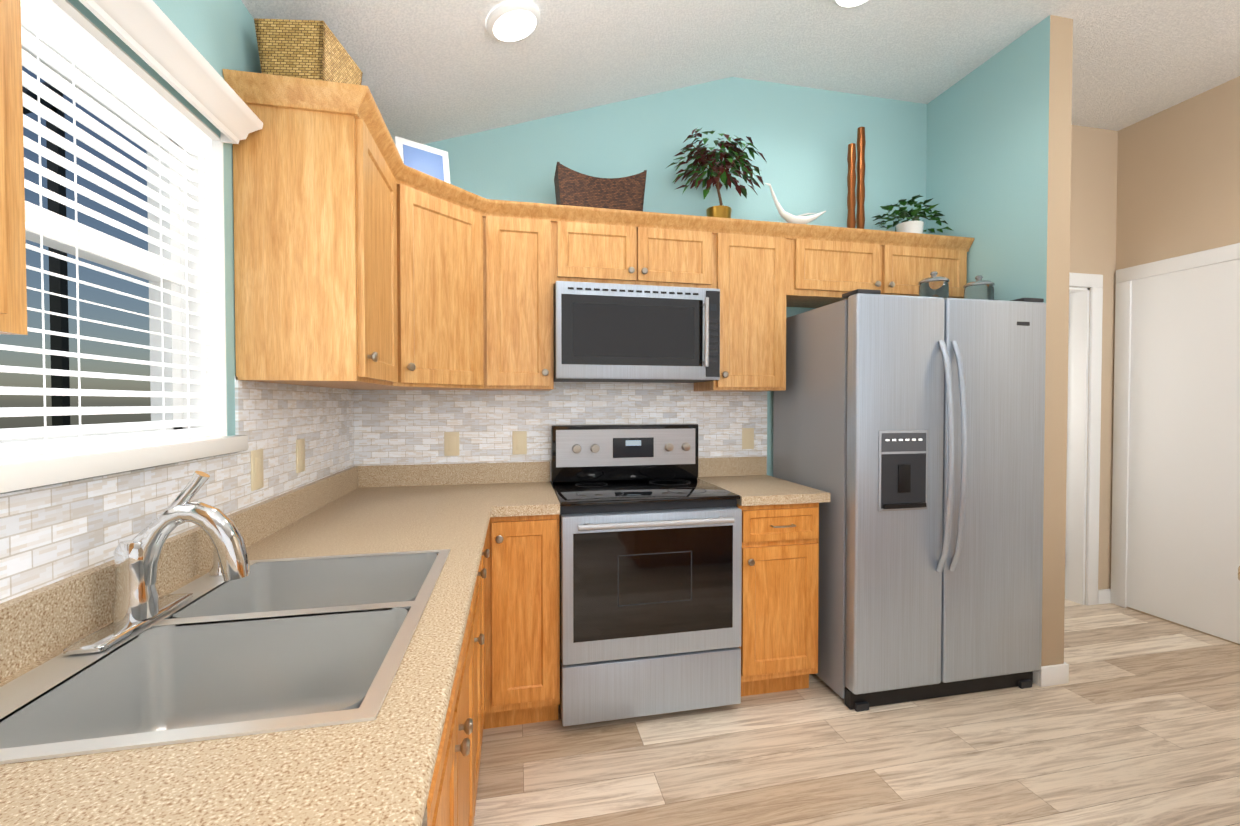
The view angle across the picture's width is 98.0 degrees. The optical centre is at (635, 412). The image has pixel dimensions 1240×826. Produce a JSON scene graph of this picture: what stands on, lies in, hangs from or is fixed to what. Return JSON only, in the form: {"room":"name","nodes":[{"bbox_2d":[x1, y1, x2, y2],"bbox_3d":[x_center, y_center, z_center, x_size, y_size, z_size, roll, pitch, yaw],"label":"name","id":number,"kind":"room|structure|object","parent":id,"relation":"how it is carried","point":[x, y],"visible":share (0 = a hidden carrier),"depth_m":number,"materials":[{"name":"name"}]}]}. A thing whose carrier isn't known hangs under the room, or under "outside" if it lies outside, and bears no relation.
{"room":"kitchen","nodes":[
{"label":"kitchen","id":0,"kind":"room"},
{"bbox_2d":[22,82,69,425],"bbox_3d":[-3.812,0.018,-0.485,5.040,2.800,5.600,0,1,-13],"label":"post","id":1,"kind":"object","parent":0,"point":[58,285],"visible":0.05,"depth_m":2.34,"materials":[{"name":"brown metal"}]},
{"bbox_2d":[0,0,353,618],"bbox_3d":[-0.758,-0.335,-0.347,0.165,3.300,6.150,0,1,-13],"label":"wall","id":2,"kind":"structure","parent":0,"point":[300,435],"depth_m":1.36,"materials":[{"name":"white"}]},
{"bbox_2d":[0,0,26,334],"bbox_3d":[-0.646,-0.472,0.208,0.321,0.810,0.520,0,1,-13],"label":"upper cabinet","id":3,"kind":"object","parent":2,"relation":"attached to","point":[13,288],"depth_m":0.49,"materials":[{"name":"brown wood"}]},
{"bbox_2d":[0,0,262,493],"bbox_3d":[-1.012,-0.334,0.948,0.228,0.890,1.032,0,1,-13],"label":"window","id":4,"kind":"structure","parent":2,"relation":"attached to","point":[72,52],"depth_m":1.12,"materials":[{"name":"white plastic"}]},
{"bbox_2d":[0,466,359,679],"bbox_3d":[-0.711,0.346,-0.150,0.021,0.100,5.490,0,1,-13],"label":"backsplash","id":5,"kind":"structure","parent":2,"relation":"attached to","point":[33,624],"depth_m":0.89,"materials":[{"name":"beige stone"}]},
{"bbox_2d":[224,72,403,389],"bbox_3d":[-0.985,-0.500,1.728,0.321,0.810,0.475,0,1,-13],"label":"upper cabinet","id":6,"kind":"object","parent":2,"relation":"attached to","point":[364,258],"depth_m":1.50,"materials":[{"name":"brown wood"}]},
{"bbox_2d":[254,19,362,84],"bbox_3d":[-0.980,-0.982,1.636,0.190,0.250,0.240,0,1,-3],"label":"basket","id":7,"kind":"object","parent":6,"relation":"on","point":[311,49],"visible":0.46,"depth_m":1.52,"materials":[{"name":"wicker"}]},
{"bbox_2d":[354,77,1117,589],"bbox_3d":[0.877,-0.397,3.083,4.850,3.300,0.165,0,1,-13],"label":"wall","id":8,"kind":"structure","parent":0,"point":[802,138],"depth_m":2.88,"materials":[{"name":"teal paint"}]},
{"bbox_2d":[400,160,487,389],"bbox_3d":[-0.964,-0.510,2.287,0.607,0.810,0.606,0,1,-13],"label":"upper cabinet","id":9,"kind":"object","parent":8,"relation":"attached to","point":[444,293],"depth_m":2.16,"materials":[{"name":"brown wood"}]},
{"bbox_2d":[394,136,449,183],"bbox_3d":[-0.888,-1.001,2.257,0.220,0.261,0.060,-1,1,-41],"label":"framed photo","id":10,"kind":"object","parent":9,"relation":"on","point":[429,160],"visible":0.42,"depth_m":2.26,"materials":[{"name":"white"}]},
{"bbox_2d":[484,198,555,390],"bbox_3d":[-0.550,-0.514,2.526,0.305,0.810,0.320,0,1,-13],"label":"upper cabinet","id":11,"kind":"object","parent":8,"relation":"attached to","point":[520,237],"depth_m":2.37,"materials":[{"name":"brown wood"}]},
{"bbox_2d":[360,456,767,487],"bbox_3d":[-0.290,0.293,2.746,2.062,0.100,0.020,0,1,-13],"label":"backsplash","id":12,"kind":"structure","parent":8,"relation":"attached to","point":[372,476],"depth_m":2.64,"materials":[{"name":"beige stone"}]},
{"bbox_2d":[556,205,639,284],"bbox_3d":[-0.215,-0.752,2.596,0.381,0.337,0.320,0,1,-13],"label":"upper cabinet","id":13,"kind":"object","parent":8,"relation":"attached to","point":[594,245],"depth_m":2.44,"materials":[{"name":"brown wood"}]},
{"bbox_2d":[554,162,646,210],"bbox_3d":[-0.174,-1.010,2.594,0.420,0.270,0.200,0,1,-13],"label":"basket","id":14,"kind":"object","parent":13,"relation":"on","point":[574,188],"visible":0.6,"depth_m":2.50,"materials":[{"name":"wicker"}]},
{"bbox_2d":[553,281,719,382],"bbox_3d":[-0.014,-0.366,2.578,0.754,0.421,0.440,0,1,-13],"label":"microwave","id":15,"kind":"object","parent":13,"relation":"attached to","point":[607,332],"visible":1,"depth_m":2.41,"materials":[{"name":"grey metal"}]},
{"bbox_2d":[640,211,719,288],"bbox_3d":[0.157,-0.754,2.679,0.381,0.337,0.320,0,1,-13],"label":"upper cabinet","id":16,"kind":"object","parent":8,"relation":"attached to","point":[677,250],"depth_m":2.53,"materials":[{"name":"brown wood"}]},
{"bbox_2d":[666,128,765,217],"bbox_3d":[0.402,-1.146,2.732,0.537,0.538,0.323,0,1,-13],"label":"ficus plant","id":17,"kind":"object","parent":16,"relation":"on","point":[716,171],"visible":0.98,"depth_m":2.72,"materials":[{"name":"green plant"}]},
{"bbox_2d":[694,218,791,391],"bbox_3d":[0.529,-0.519,2.766,0.381,0.810,0.320,0,1,-13],"label":"upper cabinet","id":18,"kind":"object","parent":8,"relation":"attached to","point":[756,256],"depth_m":2.62,"materials":[{"name":"brown wood"}]},
{"bbox_2d":[792,223,887,307],"bbox_3d":[0.973,-0.757,2.861,0.530,0.337,0.320,0,1,-13],"label":"upper cabinet","id":19,"kind":"object","parent":8,"relation":"attached to","point":[829,262],"depth_m":2.71,"materials":[{"name":"brown wood"}]},
{"bbox_2d":[765,183,825,223],"bbox_3d":[0.836,-1.033,2.819,0.352,0.308,0.080,0,1,-13],"label":"bird figurine","id":20,"kind":"object","parent":19,"relation":"on","point":[795,219],"visible":0.71,"depth_m":2.80,"materials":[{"name":"white ceramic"}]},
{"bbox_2d":[847,140,860,228],"bbox_3d":[1.160,-1.161,2.899,0.046,0.561,0.046,0,1,-25],"label":"wooden pole","id":21,"kind":"object","parent":19,"relation":"on","point":[858,221],"depth_m":2.89,"materials":[{"name":"brown wood"}]},
{"bbox_2d":[857,127,865,228],"bbox_3d":[1.220,-1.211,2.922,0.046,0.661,0.046,0,1,-25],"label":"wooden pole","id":22,"kind":"object","parent":19,"relation":"on","point":[861,130],"depth_m":2.90,"materials":[{"name":"brown wood"}]},
{"bbox_2d":[888,231,973,297],"bbox_3d":[1.490,-0.759,2.976,0.528,0.337,0.320,0,1,-13],"label":"upper cabinet","id":23,"kind":"object","parent":8,"relation":"attached to","point":[912,257],"depth_m":2.81,"materials":[{"name":"brown wood"}]},
{"bbox_2d":[873,195,953,233],"bbox_3d":[1.516,-1.036,2.967,0.439,0.309,0.303,0,1,-13],"label":"pothos plant","id":24,"kind":"object","parent":23,"relation":"on","point":[914,225],"visible":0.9,"depth_m":2.93,"materials":[{"name":"green plant"}]},
{"bbox_2d":[1065,272,1102,604],"bbox_3d":[2.504,0.178,3.442,0.990,2.135,0.143,0,1,-13],"label":"door","id":25,"kind":"structure","parent":8,"relation":"attached to","point":[1084,342],"depth_m":3.49,"materials":[{"name":"white wood"}]},
{"bbox_2d":[241,0,1239,143],"bbox_3d":[1.376,-1.536,0.824,4.850,0.882,7.850,0,1,-13],"label":"ceiling","id":26,"kind":"structure","parent":0,"point":[435,70],"depth_m":2.47,"materials":[{"name":"white paint"}]},
{"bbox_2d":[486,0,539,41],"bbox_3d":[-0.439,-1.403,1.936,0.190,0.078,0.196,0,1,-13],"label":"ceiling light","id":27,"kind":"object","parent":26,"relation":"attached to","point":[513,20],"visible":0.96,"depth_m":1.91,"materials":[{"name":"white"}]},
{"bbox_2d":[832,0,868,7],"bbox_3d":[0.932,-1.788,2.283,0.196,0.027,0.196,0,1,-13],"label":"recessed light","id":28,"kind":"object","parent":26,"relation":"in","point":[847,3],"visible":0.98,"depth_m":2.34,"materials":[{"name":"white"}]},
{"bbox_2d":[474,599,1239,825],"bbox_3d":[1.239,1.336,1.282,5.260,0.100,8.800,0,1,-13],"label":"floor","id":29,"kind":"structure","parent":0,"point":[1135,721],"depth_m":2.00,"materials":[{"name":"brown wood"}]},
{"bbox_2d":[422,804,426,825],"bbox_3d":[-0.460,0.870,0.294,0.636,0.868,0.602,0,1,-13],"label":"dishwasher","id":30,"kind":"object","parent":29,"relation":"on","point":[424,822],"visible":0.03,"depth_m":0.63,"materials":[{"name":"grey"}]},
{"bbox_2d":[428,564,487,825],"bbox_3d":[-0.795,0.842,1.600,0.626,0.875,0.324,0,1,-13],"label":"base cabinet","id":31,"kind":"object","parent":29,"relation":"on","point":[454,802],"depth_m":1.31,"materials":[{"name":"brown wood"}]},
{"bbox_2d":[484,544,487,723],"bbox_3d":[-0.855,0.837,1.868,0.626,0.875,0.226,0,1,-13],"label":"base cabinet","id":32,"kind":"object","parent":29,"relation":"on","point":[485,545],"depth_m":2.08,"materials":[{"name":"brown wood"}]},
{"bbox_2d":[488,516,559,728],"bbox_3d":[-0.516,0.827,2.401,0.305,0.875,0.626,0,1,-13],"label":"base cabinet","id":33,"kind":"object","parent":29,"relation":"on","point":[524,557],"depth_m":2.11,"materials":[{"name":"brown wood"}]},
{"bbox_2d":[0,484,495,825],"bbox_3d":[-0.408,0.415,-0.078,0.654,0.040,5.496,0,1,-13],"label":"countertop","id":34,"kind":"structure","parent":33,"relation":"on","point":[384,771],"depth_m":0.60,"materials":[{"name":"beige stone"}]},
{"bbox_2d":[56,471,255,655],"bbox_3d":[-0.812,0.238,0.968,0.208,0.267,0.250,0,1,-13],"label":"faucet","id":35,"kind":"object","parent":34,"relation":"on","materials":[{"name":"silver metal"}]},
{"bbox_2d":[0,548,451,763],"bbox_3d":[-0.663,0.466,1.000,0.519,0.190,0.790,0,1,-13],"label":"sink","id":36,"kind":"object","parent":34,"relation":"in","point":[313,639],"depth_m":0.97,"materials":[{"name":"silver metal"}]},
{"bbox_2d":[492,480,559,519],"bbox_3d":[-0.498,0.370,2.388,0.270,0.040,0.642,0,1,-13],"label":"countertop","id":37,"kind":"structure","parent":33,"relation":"on","point":[529,497],"depth_m":2.18,"materials":[{"name":"beige stone"}]},
{"bbox_2d":[551,424,741,725],"bbox_3d":[0.018,0.663,2.455,0.754,1.197,0.681,0,1,-13],"label":"stove","id":38,"kind":"object","parent":29,"relation":"on","point":[650,537],"visible":0.98,"depth_m":2.20,"materials":[{"name":"silver metal"}]},
{"bbox_2d":[737,500,818,695],"bbox_3d":[0.563,0.823,2.641,0.380,0.875,0.626,0,1,-13],"label":"base cabinet","id":39,"kind":"object","parent":29,"relation":"on","point":[779,647],"depth_m":2.34,"materials":[{"name":"brown wood"}]},
{"bbox_2d":[698,476,829,507],"bbox_3d":[0.581,0.366,2.629,0.414,0.040,0.642,0,1,-13],"label":"countertop","id":40,"kind":"structure","parent":39,"relation":"on","point":[754,491],"depth_m":2.43,"materials":[{"name":"beige stone"}]},
{"bbox_2d":[773,289,1045,711],"bbox_3d":[1.315,0.369,2.664,0.971,1.783,0.811,0,1,-13],"label":"refrigerator","id":41,"kind":"object","parent":29,"relation":"on","point":[908,433],"visible":1,"depth_m":2.35,"materials":[{"name":"grey metal"}]},
{"bbox_2d":[918,271,949,298],"bbox_3d":[1.439,-0.594,2.603,0.132,0.176,0.132,0,1,-13],"label":"glass jar","id":42,"kind":"object","parent":41,"relation":"on","point":[934,285],"visible":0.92,"depth_m":2.55,"materials":[{"name":"clear glass"}]},
{"bbox_2d":[963,275,994,299],"bbox_3d":[1.708,-0.595,2.683,0.132,0.176,0.132,0,1,-13],"label":"glass jar","id":43,"kind":"object","parent":41,"relation":"on","point":[979,288],"visible":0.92,"depth_m":2.63,"materials":[{"name":"clear glass"}]},
{"bbox_2d":[926,15,1072,665],"bbox_3d":[1.861,-0.393,2.849,0.130,3.300,0.750,0,1,-13],"label":"wall","id":44,"kind":"structure","parent":0,"point":[998,163],"depth_m":2.55,"materials":[{"name":"teal paint"}]},
{"bbox_2d":[1033,589,1110,686],"bbox_3d":[2.739,1.229,1.922,1.454,0.090,3.000,0,1,-13],"label":"baseboard","id":45,"kind":"structure","parent":44,"relation":"attached to","point":[1051,675],"depth_m":2.50,"materials":[{"name":"white wood"}]},
{"bbox_2d":[1111,76,1239,644],"bbox_3d":[3.843,-0.352,0.602,0.140,3.300,6.000,0,1,-13],"label":"wall","id":46,"kind":"structure","parent":0,"point":[1178,179],"depth_m":3.16,"materials":[{"name":"beige paint"}]},
{"bbox_2d":[1111,243,1239,643],"bbox_3d":[3.228,0.169,3.005,0.018,2.170,1.038,0,1,-13],"label":"door","id":47,"kind":"structure","parent":46,"relation":"attached to","point":[1175,548],"depth_m":3.17,"materials":[{"name":"white wood"}]}
]}

